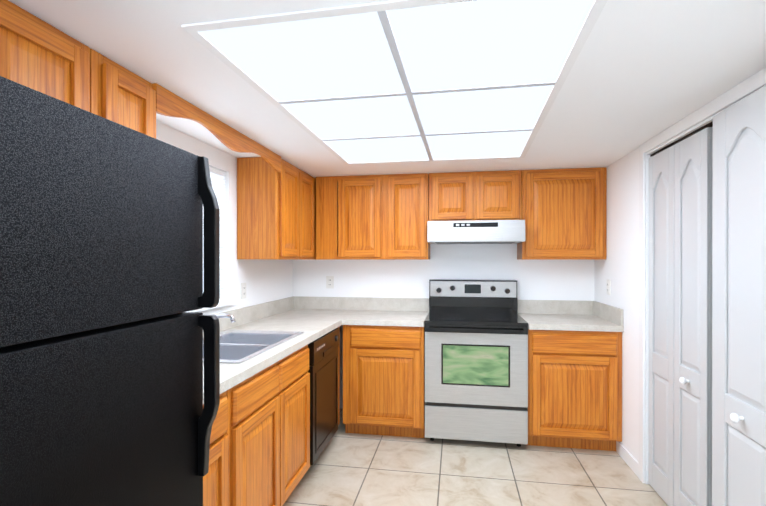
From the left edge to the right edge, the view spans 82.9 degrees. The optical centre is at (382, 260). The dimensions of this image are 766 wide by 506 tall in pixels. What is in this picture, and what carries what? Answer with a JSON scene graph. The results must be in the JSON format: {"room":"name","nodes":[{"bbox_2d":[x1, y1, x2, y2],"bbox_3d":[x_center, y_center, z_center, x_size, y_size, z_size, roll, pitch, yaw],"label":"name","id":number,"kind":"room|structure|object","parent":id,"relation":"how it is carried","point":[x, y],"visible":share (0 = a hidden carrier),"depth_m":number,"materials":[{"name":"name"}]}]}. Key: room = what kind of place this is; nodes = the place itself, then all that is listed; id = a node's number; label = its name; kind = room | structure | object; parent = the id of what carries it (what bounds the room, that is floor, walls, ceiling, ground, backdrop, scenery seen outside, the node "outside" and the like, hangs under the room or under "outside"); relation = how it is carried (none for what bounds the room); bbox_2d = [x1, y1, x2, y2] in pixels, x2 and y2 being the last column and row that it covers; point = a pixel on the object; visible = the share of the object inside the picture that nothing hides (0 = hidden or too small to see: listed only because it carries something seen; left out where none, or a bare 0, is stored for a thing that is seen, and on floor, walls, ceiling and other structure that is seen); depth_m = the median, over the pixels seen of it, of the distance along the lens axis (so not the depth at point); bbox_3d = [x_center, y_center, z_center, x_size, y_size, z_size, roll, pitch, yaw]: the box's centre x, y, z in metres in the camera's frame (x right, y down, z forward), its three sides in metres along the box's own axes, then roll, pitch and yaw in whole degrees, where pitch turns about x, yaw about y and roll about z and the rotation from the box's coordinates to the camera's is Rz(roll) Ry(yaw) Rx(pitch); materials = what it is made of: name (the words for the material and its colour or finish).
{"room":"kitchen","nodes":[
{"label":"kitchen","id":0,"kind":"room"},
{"bbox_2d":[156,120,292,314],"bbox_3d":[-1.365,0.324,1.343,0.120,2.080,5.790,0,0,10],"label":"wall","id":1,"kind":"structure","parent":0,"point":[265,280],"depth_m":3.02,"materials":[{"name":"white paint"}]},
{"bbox_2d":[0,0,155,138],"bbox_3d":[-1.153,-0.360,1.263,0.319,0.708,1.085,0,0,10],"label":"upper cabinet","id":2,"kind":"object","parent":1,"relation":"attached to","point":[39,55],"visible":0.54,"depth_m":1.36,"materials":[{"name":"brown wood"}]},
{"bbox_2d":[187,163,236,311],"bbox_3d":[-1.189,-0.157,2.276,0.155,0.902,1.410,0,0,10],"label":"window","id":3,"kind":"structure","parent":1,"relation":"in","point":[220,179],"depth_m":2.92,"materials":[{"name":"white glass"}]},
{"bbox_2d":[241,283,245,298],"bbox_3d":[-0.999,0.215,3.117,0.010,0.114,0.070,0,0,10],"label":"electrical outlet","id":4,"kind":"object","parent":1,"relation":"attached to","point":[243,290],"visible":1,"depth_m":3.10,"materials":[{"name":"white plastic"}]},
{"bbox_2d":[237,157,315,259],"bbox_3d":[-0.773,-0.365,3.518,0.319,0.708,1.058,0,0,10],"label":"upper cabinet","id":5,"kind":"object","parent":1,"relation":"attached to","point":[276,215],"visible":0.85,"depth_m":3.01,"materials":[{"name":"brown wood"}]},
{"bbox_2d":[152,83,280,172],"bbox_3d":[-0.816,-0.660,2.370,0.019,0.112,1.262,0,0,10],"label":"window valance","id":6,"kind":"object","parent":5,"relation":"attached to","point":[169,103],"visible":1,"depth_m":2.16,"materials":[{"name":"brown wood"}]},
{"bbox_2d":[8,0,765,177],"bbox_3d":[0.494,-0.735,1.028,3.890,0.040,5.790,0,0,10],"label":"ceiling","id":7,"kind":"structure","parent":0,"point":[641,72],"depth_m":1.63,"materials":[{"name":"white paint"}]},
{"bbox_2d":[181,0,607,164],"bbox_3d":[0.180,-0.713,2.142,1.287,0.007,1.962,0,0,10],"label":"frame","id":8,"kind":"object","parent":7,"relation":"attached to","point":[380,8],"visible":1,"depth_m":1.48,"materials":[{"name":"white metal"}]},
{"bbox_2d":[286,100,418,143],"bbox_3d":[-0.127,-0.712,2.205,0.585,0.002,0.604,0,0,10],"label":"diffuser","id":9,"kind":"object","parent":8,"relation":"attached to","point":[382,118],"depth_m":2.20,"materials":[{"name":"white plastic"}]},
{"bbox_2d":[327,140,426,162],"bbox_3d":[-0.013,-0.713,2.824,0.592,0.002,0.612,0,0,10],"label":"diffuser","id":10,"kind":"object","parent":8,"relation":"attached to","point":[355,151],"depth_m":2.80,"materials":[{"name":"white plastic"}]},
{"bbox_2d":[199,0,594,107],"bbox_3d":[0.055,-0.710,1.527,1.177,0.002,0.636,0,0,10],"label":"diffuser","id":11,"kind":"object","parent":8,"relation":"attached to","point":[475,44],"depth_m":1.46,"materials":[{"name":"white plastic"}]},
{"bbox_2d":[423,132,530,159],"bbox_3d":[0.589,-0.713,2.718,0.600,0.002,0.617,0,0,10],"label":"diffuser","id":12,"kind":"object","parent":8,"relation":"attached to","point":[441,147],"depth_m":2.70,"materials":[{"name":"white plastic"}]},
{"bbox_2d":[407,88,551,139],"bbox_3d":[0.467,-0.712,2.096,0.592,0.002,0.608,0,0,10],"label":"diffuser","id":13,"kind":"object","parent":8,"relation":"attached to","point":[461,112],"depth_m":2.07,"materials":[{"name":"white plastic"}]},
{"bbox_2d":[293,244,594,407],"bbox_3d":[1.025,0.318,3.816,3.770,2.080,0.120,0,0,10],"label":"wall","id":14,"kind":"structure","parent":0,"point":[555,279],"depth_m":3.84,"materials":[{"name":"white paint"}]},
{"bbox_2d":[326,276,333,288],"bbox_3d":[-0.490,0.198,4.005,0.070,0.114,0.010,0,0,10],"label":"electrical outlet","id":15,"kind":"object","parent":14,"relation":"attached to","point":[329,281],"visible":1,"depth_m":4.00,"materials":[{"name":"white plastic"}]},
{"bbox_2d":[316,173,429,259],"bbox_3d":[-0.080,-0.366,3.776,0.961,0.708,0.319,0,0,10],"label":"upper cabinet","id":16,"kind":"object","parent":14,"relation":"attached to","point":[373,217],"visible":0.96,"depth_m":3.62,"materials":[{"name":"brown wood"}]},
{"bbox_2d":[429,170,521,220],"bbox_3d":[0.760,-0.516,3.634,0.734,0.406,0.319,0,0,10],"label":"upper cabinet","id":17,"kind":"object","parent":14,"relation":"attached to","point":[472,196],"visible":0.85,"depth_m":3.48,"materials":[{"name":"brown wood"}]},
{"bbox_2d":[427,220,524,243],"bbox_3d":[0.745,-0.226,3.544,0.730,0.166,0.502,0,0,10],"label":"range hood","id":18,"kind":"object","parent":17,"relation":"attached to","point":[482,232],"visible":1,"depth_m":3.31,"materials":[{"name":"white painted metal"},{"name":"black plastic"}]},
{"bbox_2d":[517,167,606,259],"bbox_3d":[1.433,-0.365,3.521,0.623,0.708,0.319,0,0,10],"label":"upper cabinet","id":19,"kind":"object","parent":14,"relation":"attached to","point":[564,214],"visible":0.94,"depth_m":3.37,"materials":[{"name":"brown wood"}]},
{"bbox_2d":[283,408,667,505],"bbox_3d":[0.494,1.415,1.033,3.890,0.100,5.790,0,0,10],"label":"floor","id":20,"kind":"structure","parent":0,"point":[349,469],"depth_m":2.74,"materials":[{"name":"tile"}]},
{"bbox_2d":[0,76,219,505],"bbox_3d":[-0.938,0.515,1.032,0.764,1.700,0.747,0,0,10],"label":"fridge","id":21,"kind":"object","parent":20,"relation":"on","point":[102,329],"visible":1,"depth_m":0.96,"materials":[{"name":"black metal"}]},
{"bbox_2d":[203,382,242,505],"bbox_3d":[-0.931,0.929,1.619,0.640,0.868,0.365,0,0,10],"label":"base cabinet","id":22,"kind":"object","parent":20,"relation":"on","point":[223,482],"depth_m":1.67,"materials":[{"name":"brown wood"}]},
{"bbox_2d":[243,344,309,505],"bbox_3d":[-0.832,0.928,2.209,0.640,0.868,0.978,0,0,10],"label":"base cabinet","id":23,"kind":"object","parent":20,"relation":"on","point":[259,453],"depth_m":2.13,"materials":[{"name":"brown wood"}]},
{"bbox_2d":[203,296,354,403],"bbox_3d":[-0.734,0.413,2.725,0.660,0.155,2.613,0,0,10],"label":"countertop","id":24,"kind":"structure","parent":23,"relation":"on","point":[313,318],"depth_m":3.07,"materials":[{"name":"grey stone"}]},
{"bbox_2d":[203,313,235,339],"bbox_3d":[-0.930,0.363,2.345,0.286,0.161,0.250,0,0,10],"label":"faucet","id":25,"kind":"object","parent":24,"relation":"on","point":[225,315],"visible":0.25,"depth_m":2.32,"materials":[{"name":"silver metal"}]},
{"bbox_2d":[203,330,303,363],"bbox_3d":[-0.814,0.538,2.352,0.516,0.186,0.822,0,0,10],"label":"sink","id":26,"kind":"object","parent":24,"relation":"in","point":[238,346],"visible":0.29,"depth_m":2.60,"materials":[{"name":"silver metal"}]},
{"bbox_2d":[300,328,338,480],"bbox_3d":[-0.685,0.927,2.983,0.656,0.866,0.579,0,0,10],"label":"dishwasher","id":27,"kind":"object","parent":20,"relation":"on","point":[323,361],"visible":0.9,"depth_m":2.84,"materials":[{"name":"black metal"}]},
{"bbox_2d":[337,327,338,424],"bbox_3d":[-0.704,0.926,2.968,0.640,0.868,0.631,0,0,10],"label":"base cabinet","id":28,"kind":"object","parent":20,"relation":"on","point":[337,327],"depth_m":3.33,"materials":[{"name":"brown wood"}]},
{"bbox_2d":[339,326,339,422],"bbox_3d":[-0.641,0.925,3.343,0.640,0.868,0.130,0,0,10],"label":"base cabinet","id":29,"kind":"object","parent":20,"relation":"on","point":[339,326],"depth_m":3.35,"materials":[{"name":"brown wood"}]},
{"bbox_2d":[343,325,424,437],"bbox_3d":[0.048,0.925,3.595,0.627,0.868,0.639,0,0,10],"label":"base cabinet","id":30,"kind":"object","parent":20,"relation":"on","point":[383,380],"visible":0.83,"depth_m":3.29,"materials":[{"name":"brown wood"}]},
{"bbox_2d":[347,297,428,326],"bbox_3d":[0.055,0.411,3.588,0.610,0.155,0.646,0,0,10],"label":"countertop","id":31,"kind":"structure","parent":30,"relation":"on","point":[412,312],"depth_m":3.84,"materials":[{"name":"beige laminate"}]},
{"bbox_2d":[425,279,527,446],"bbox_3d":[0.720,0.762,3.446,0.737,1.195,0.688,0,0,10],"label":"stove","id":32,"kind":"object","parent":20,"relation":"on","point":[476,360],"visible":1,"depth_m":3.17,"materials":[{"name":"brushed stainless steel"},{"name":"black plastic"},{"name":"green marble"}]},
{"bbox_2d":[526,329,621,450],"bbox_3d":[1.405,0.925,3.366,0.627,0.868,0.639,0,0,10],"label":"base cabinet","id":33,"kind":"object","parent":20,"relation":"on","point":[574,389],"visible":0.75,"depth_m":3.06,"materials":[{"name":"brown wood"}]},
{"bbox_2d":[518,300,623,331],"bbox_3d":[1.404,0.412,3.361,0.627,0.155,0.646,0,0,10],"label":"countertop","id":34,"kind":"structure","parent":33,"relation":"on","point":[568,315],"depth_m":3.38,"materials":[{"name":"grey stone"}]},
{"bbox_2d":[594,93,751,462],"bbox_3d":[1.653,0.325,0.835,0.700,2.080,5.550,0,0,10],"label":"wall","id":35,"kind":"structure","parent":0,"point":[618,266],"depth_m":2.93,"materials":[{"name":"white paint"}]},
{"bbox_2d":[607,280,610,294],"bbox_3d":[1.706,0.200,3.285,0.010,0.114,0.070,0,0,10],"label":"outlet","id":36,"kind":"object","parent":35,"relation":"attached to","point":[608,287],"visible":0.98,"depth_m":3.26,"materials":[{"name":"white plastic"}]},
{"bbox_2d":[616,441,638,477],"bbox_3d":[1.639,1.318,2.906,0.012,0.085,0.393,0,0,10],"label":"baseboard","id":37,"kind":"structure","parent":35,"relation":"attached to","point":[628,458],"depth_m":2.87,"materials":[{"name":"white wood"}]},
{"bbox_2d":[648,127,712,505],"bbox_3d":[1.554,0.363,2.330,0.077,1.973,0.623,0,0,10],"label":"closet door","id":38,"kind":"structure","parent":35,"relation":"in","point":[680,337],"depth_m":2.27,"materials":[{"name":"grey paint"}]},
{"bbox_2d":[639,67,765,483],"bbox_3d":[1.513,0.324,1.796,0.136,2.079,1.832,0,0,10],"label":"door frame","id":39,"kind":"structure","parent":35,"relation":"attached to","point":[748,86],"depth_m":2.64,"materials":[{"name":"white wood"}]},
{"bbox_2d":[712,85,765,505],"bbox_3d":[1.367,0.364,1.429,0.143,1.975,0.909,0,0,10],"label":"closet door","id":40,"kind":"structure","parent":35,"relation":"in","point":[739,320],"depth_m":1.69,"materials":[{"name":"grey paint"}]}
]}

